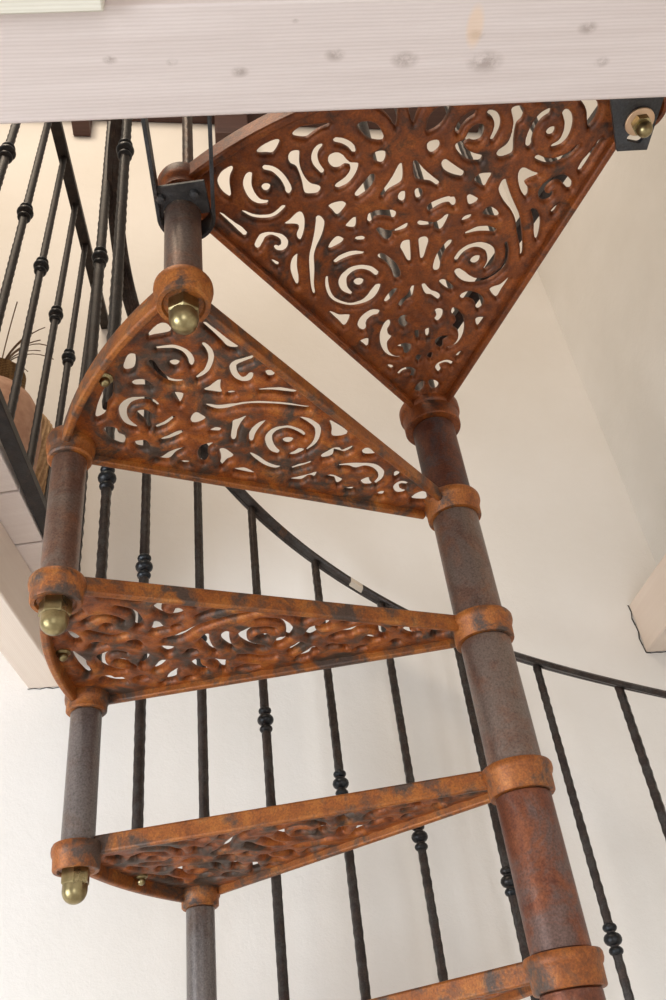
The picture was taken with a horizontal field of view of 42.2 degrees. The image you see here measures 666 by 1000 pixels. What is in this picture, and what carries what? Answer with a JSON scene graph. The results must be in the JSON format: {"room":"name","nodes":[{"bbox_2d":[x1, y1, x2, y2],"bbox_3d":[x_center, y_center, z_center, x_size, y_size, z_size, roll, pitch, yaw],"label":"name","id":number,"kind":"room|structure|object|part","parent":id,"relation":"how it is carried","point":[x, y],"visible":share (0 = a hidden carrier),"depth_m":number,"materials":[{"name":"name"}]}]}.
{"room":"spiral staircase","nodes":[
{"label":"spiral staircase","id":0,"kind":"room"},
{"bbox_2d":[0,441,71,631],"bbox_3d":[-0.749,-0.657,0.516,3.100,0.034,3.095,-8,-37,0],"label":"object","id":1,"kind":"structure","parent":0,"point":[17,518],"depth_m":1.43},
{"bbox_2d":[0,357,40,471],"bbox_3d":[-0.638,-0.107,1.592,0.188,0.376,0.188,-8,-37,0],"label":"clay jar","id":2,"kind":"object","parent":1,"relation":"on","point":[24,414],"visible":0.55,"depth_m":1.58,"materials":[{"name":"ceramic"}]},
{"bbox_2d":[2,302,53,371],"bbox_3d":[-0.645,-0.310,1.758,0.184,0.148,0.114,-8,-37,0],"label":"dried grass","id":3,"kind":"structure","parent":2,"relation":"in","point":[11,353],"depth_m":1.74,"materials":[{"name":"brown plant"}]},
{"bbox_2d":[0,522,58,688],"bbox_3d":[-0.585,-0.022,1.249,0.069,0.116,1.127,-7,-37,-2],"label":"ceiling beam","id":4,"kind":"structure","parent":1,"relation":"attached to","point":[20,641],"depth_m":1.50,"materials":[{"name":"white paint"}]},
{"bbox_2d":[35,413,53,493],"bbox_3d":[-0.683,-0.005,1.786,0.187,0.460,0.188,-8,-37,0],"label":"wicker basket","id":5,"kind":"object","parent":1,"relation":"on","point":[42,466],"visible":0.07,"depth_m":1.81,"materials":[{"name":"brown wicker"}]},
{"bbox_2d":[0,122,107,617],"bbox_3d":[-0.539,-0.439,1.580,0.034,0.923,1.106,-5,-37,-5],"label":"guard","id":6,"kind":"object","parent":1,"relation":"on","point":[22,463],"visible":0.73,"depth_m":1.55,"materials":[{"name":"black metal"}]},
{"bbox_3d":[-0.535,-0.570,1.416,0.029,0.047,0.028,-8,-37,0],"label":"knob","id":7,"kind":"part","parent":6,"relation":"part of","materials":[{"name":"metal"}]},
{"bbox_3d":[-0.537,-0.501,1.506,0.029,0.047,0.028,-8,-37,0],"label":"knob","id":8,"kind":"part","parent":6,"relation":"part of","materials":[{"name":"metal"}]},
{"bbox_3d":[-0.539,-0.431,1.594,0.029,0.047,0.028,-8,-37,0],"label":"knob","id":9,"kind":"part","parent":6,"relation":"part of","materials":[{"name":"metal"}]},
{"bbox_3d":[-0.484,-0.083,1.306,0.024,0.018,1.106,-5,-37,-5],"label":"rail","id":10,"kind":"part","parent":6,"relation":"part of","materials":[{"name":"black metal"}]},
{"bbox_3d":[-0.541,-0.361,1.685,0.029,0.047,0.028,-8,-37,0],"label":"knob","id":11,"kind":"part","parent":6,"relation":"part of","materials":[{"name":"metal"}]},
{"bbox_3d":[-0.543,-0.292,1.771,0.029,0.047,0.028,-8,-37,0],"label":"knob","id":12,"kind":"part","parent":6,"relation":"part of","materials":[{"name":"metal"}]},
{"bbox_3d":[-0.592,-0.796,1.854,0.024,0.016,1.106,-4,-37,-5],"label":"rail","id":13,"kind":"part","parent":6,"relation":"part of","materials":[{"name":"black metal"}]},
{"bbox_2d":[0,0,665,123],"bbox_3d":[-0.594,-0.419,0.779,2.945,0.175,0.099,-4,-37,-5],"label":"ceiling beam","id":14,"kind":"structure","parent":1,"relation":"attached to","point":[129,59],"depth_m":0.77,"materials":[{"name":"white wood"}]},
{"bbox_2d":[0,0,104,14],"bbox_3d":[-0.729,-0.426,0.685,1.075,0.129,0.050,-4,-37,-5],"label":"board","id":15,"kind":"object","parent":14,"relation":"attached to","point":[6,6],"visible":1,"depth_m":0.70,"materials":[{"name":"white wood"}]},
{"bbox_2d":[141,115,215,238],"bbox_3d":[-0.162,-0.368,0.933,0.074,0.033,0.193,-4,-37,-5],"label":"bracket","id":16,"kind":"object","parent":14,"relation":"attached to","point":[195,191],"visible":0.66,"depth_m":0.95,"materials":[{"name":"metal"}]},
{"bbox_3d":[-0.168,-0.335,0.963,0.057,0.004,0.040,-8,-37,0],"label":"saddle plate","id":17,"kind":"part","parent":16,"relation":"part of","materials":[{"name":"metal"}]},
{"bbox_2d":[0,120,665,999],"bbox_3d":[-1.015,0.499,1.623,3.600,4.600,0.200,-2,-38,-8],"label":"wall","id":18,"kind":"structure","parent":0,"point":[568,550],"depth_m":1.75,"materials":[{"name":"beige paint"}]},
{"bbox_2d":[71,106,479,135],"bbox_3d":[-0.459,-1.359,2.954,1.982,0.302,0.100,-2,-38,-8],"label":"roof purlin","id":19,"kind":"structure","parent":18,"relation":"attached to","point":[438,114],"depth_m":2.98,"materials":[{"name":"brown wood"}]},
{"bbox_3d":[-0.831,-1.257,2.854,0.056,0.103,0.060,-2,-38,-8],"label":"rafter foot","id":20,"kind":"part","parent":19,"relation":"part of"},
{"bbox_2d":[214,114,247,143],"bbox_3d":[-0.342,-1.250,2.908,0.110,0.157,0.060,-2,-38,-8],"label":"rafter foot","id":21,"kind":"object","parent":19,"relation":"attached to","point":[225,125],"visible":0.36,"depth_m":2.87,"materials":[{"name":"brown wood"}]},
{"bbox_2d":[627,605,665,652],"bbox_3d":[0.698,0.278,1.874,0.089,0.120,0.001,-2,-38,-8],"label":"trim","id":22,"kind":"structure","parent":18,"relation":"attached to","point":[627,605],"depth_m":1.86,"materials":[{"name":"grey"}]},
{"bbox_2d":[479,100,665,564],"bbox_3d":[1.083,-0.969,0.092,0.200,4.600,4.800,-2,-38,-8],"label":"wall","id":23,"kind":"structure","parent":0,"point":[603,279],"depth_m":2.10,"materials":[{"name":"paint"}]},
{"bbox_2d":[630,554,665,651],"bbox_3d":[0.760,-0.067,1.438,0.098,0.116,1.120,-2,-38,-8],"label":"ceiling beam","id":24,"kind":"structure","parent":23,"relation":"attached to","point":[648,608],"depth_m":1.80,"materials":[{"name":"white paint"}]},
{"bbox_3d":[-0.438,0.937,-1.586,4.598,0.100,5.403,-8,-37,0],"label":"floor","id":25,"kind":"structure","parent":0,"visible":0},
{"bbox_2d":[355,121,605,999],"bbox_3d":[0.238,0.471,0.904,0.065,3.497,0.065,-8,-37,0],"label":"column","id":26,"kind":"structure","parent":25,"relation":"on","point":[552,916],"depth_m":1.04,"materials":[{"name":"red metal"}]},
{"bbox_2d":[46,264,480,530],"bbox_3d":[-0.022,-0.050,1.102,0.604,0.076,0.362,20,-45,-32],"label":"stair tread","id":27,"kind":"structure","parent":26,"relation":"attached to","point":[181,298],"depth_m":1.06,"materials":[{"name":"metal"}]},
{"bbox_2d":[164,200,202,270],"bbox_3d":[-0.165,-0.284,0.949,0.041,0.153,0.041,-8,-37,0],"label":"post","id":28,"kind":"object","parent":27,"relation":"on","point":[182,218],"visible":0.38,"depth_m":0.93,"materials":[{"name":"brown metal"}]},
{"bbox_3d":[-0.061,-0.074,1.113,0.516,0.011,0.282,20,-45,-32],"label":"pierced panel","id":29,"kind":"part","parent":27,"relation":"part of","materials":[{"name":"metal"}]},
{"bbox_2d":[28,565,514,716],"bbox_3d":[-0.053,0.188,1.076,0.604,0.076,0.361,-1,-38,-9],"label":"stair tread","id":30,"kind":"structure","parent":26,"relation":"attached to","point":[63,599],"depth_m":1.09,"materials":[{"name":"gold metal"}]},
{"bbox_2d":[40,451,86,569],"bbox_3d":[-0.312,0.020,1.002,0.041,0.169,0.041,-8,-37,0],"label":"post","id":31,"kind":"object","parent":30,"relation":"on","point":[65,502],"visible":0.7,"depth_m":0.99,"materials":[{"name":"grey metal"}]},
{"bbox_3d":[-0.090,0.175,1.102,0.516,0.011,0.282,-1,-38,-9],"label":"pierced panel","id":32,"kind":"part","parent":30,"relation":"part of","materials":[{"name":"metal"}]},
{"bbox_2d":[50,754,555,911],"bbox_3d":[-0.015,0.425,1.062,0.604,0.076,0.361,-20,-39,15],"label":"stair tread","id":33,"kind":"structure","parent":26,"relation":"attached to","point":[146,861],"depth_m":1.07,"materials":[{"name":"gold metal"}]},
{"bbox_2d":[61,707,101,839],"bbox_3d":[-0.320,0.352,1.102,0.041,0.169,0.041,-8,-37,0],"label":"post","id":34,"kind":"object","parent":33,"relation":"on","point":[79,816],"visible":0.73,"depth_m":1.09,"materials":[{"name":"grey metal"}]},
{"bbox_3d":[-0.040,0.421,1.101,0.516,0.011,0.282,-20,-39,15],"label":"pierced panel","id":35,"kind":"part","parent":33,"relation":"part of","materials":[{"name":"metal"}]},
{"bbox_2d":[157,97,665,444],"bbox_3d":[0.190,-0.330,1.082,0.561,0.073,0.615,-28,-42,24],"label":"landing tread","id":36,"kind":"object","parent":26,"relation":"on","point":[405,141],"depth_m":1.07,"materials":[{"name":"metal"}]},
{"bbox_2d":[394,106,596,356],"bbox_3d":[0.198,-0.690,1.446,0.028,0.938,0.467,11,-41,-23],"label":"guard","id":37,"kind":"object","parent":36,"relation":"on","point":[542,194],"visible":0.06,"depth_m":1.25,"materials":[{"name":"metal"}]},
{"bbox_3d":[0.332,-0.431,0.945,0.080,0.036,0.126,-8,-37,0],"label":"angle bracket","id":38,"kind":"part","parent":36,"relation":"part of","materials":[{"name":"black metal"}]},
{"bbox_2d":[625,107,654,135],"bbox_3d":[0.345,-0.426,0.971,0.033,0.004,0.033,-8,-37,0],"label":"washer","id":39,"kind":"object","parent":36,"relation":"in","point":[634,116],"depth_m":0.96,"materials":[{"name":"beige metal"}]},
{"bbox_2d":[369,945,607,999],"bbox_3d":[0.089,0.641,1.031,0.361,0.076,0.604,19,-45,-31],"label":"stair tread","id":40,"kind":"structure","parent":26,"relation":"attached to","point":[541,973],"depth_m":0.91,"materials":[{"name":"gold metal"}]},
{"bbox_2d":[186,905,216,999],"bbox_3d":[-0.182,0.656,1.194,0.041,0.169,0.041,-8,-37,0],"label":"post","id":41,"kind":"object","parent":40,"relation":"on","point":[201,981],"visible":1,"depth_m":1.20,"materials":[{"name":"grey metal"}]},
{"bbox_2d":[78,116,665,999],"bbox_3d":[0.129,0.227,1.252,1.046,2.439,0.761,12,-42,-24],"label":"stair railing","id":42,"kind":"object","parent":40,"relation":"attached to","point":[119,150],"visible":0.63,"depth_m":1.43,"materials":[{"name":"metal"}]},
{"bbox_3d":[-0.399,-0.415,1.478,0.029,0.046,0.029,-8,-37,0],"label":"knob","id":43,"kind":"part","parent":42,"relation":"part of","materials":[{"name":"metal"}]},
{"bbox_3d":[-0.347,-0.033,1.327,0.029,0.046,0.029,-8,-37,0],"label":"knob","id":44,"kind":"part","parent":42,"relation":"part of","materials":[{"name":"metal"}]},
{"bbox_3d":[-0.332,-0.558,1.377,0.029,0.046,0.029,-8,-37,0],"label":"knob","id":45,"kind":"part","parent":42,"relation":"part of","materials":[{"name":"metal"}]},
{"bbox_3d":[-0.308,0.109,1.408,0.029,0.046,0.029,-8,-37,0],"label":"knob","id":46,"kind":"part","parent":42,"relation":"part of","materials":[{"name":"metal"}]},
{"bbox_3d":[-0.225,0.251,1.467,0.029,0.046,0.029,-8,-37,0],"label":"knob","id":47,"kind":"part","parent":42,"relation":"part of","materials":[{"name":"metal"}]},
{"bbox_3d":[-0.117,0.380,1.489,0.029,0.046,0.029,-8,-37,0],"label":"knob","id":48,"kind":"part","parent":42,"relation":"part of","materials":[{"name":"metal"}]},
{"bbox_3d":[0.013,0.489,1.489,0.029,0.046,0.029,-8,-37,0],"label":"knob","id":49,"kind":"part","parent":42,"relation":"part of","materials":[{"name":"metal"}]},
{"bbox_3d":[0.078,-0.145,1.537,1.045,1.496,0.760,12,-42,-24],"label":"handrail","id":50,"kind":"part","parent":42,"relation":"part of","materials":[{"name":"metal"}]},
{"bbox_3d":[0.147,0.572,1.465,0.029,0.046,0.029,-8,-37,0],"label":"knob","id":51,"kind":"part","parent":42,"relation":"part of","materials":[{"name":"metal"}]},
{"bbox_3d":[0.290,0.628,1.420,0.029,0.046,0.029,-8,-37,0],"label":"knob","id":52,"kind":"part","parent":42,"relation":"part of","materials":[{"name":"metal"}]},
{"bbox_3d":[0.432,0.679,1.334,0.029,0.046,0.029,-8,-37,0],"label":"knob","id":53,"kind":"part","parent":42,"relation":"part of","materials":[{"name":"metal"}]},
{"bbox_3d":[0.081,0.639,1.077,0.282,0.011,0.516,19,-45,-31],"label":"pierced panel","id":54,"kind":"part","parent":40,"relation":"part of","materials":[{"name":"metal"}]}
]}

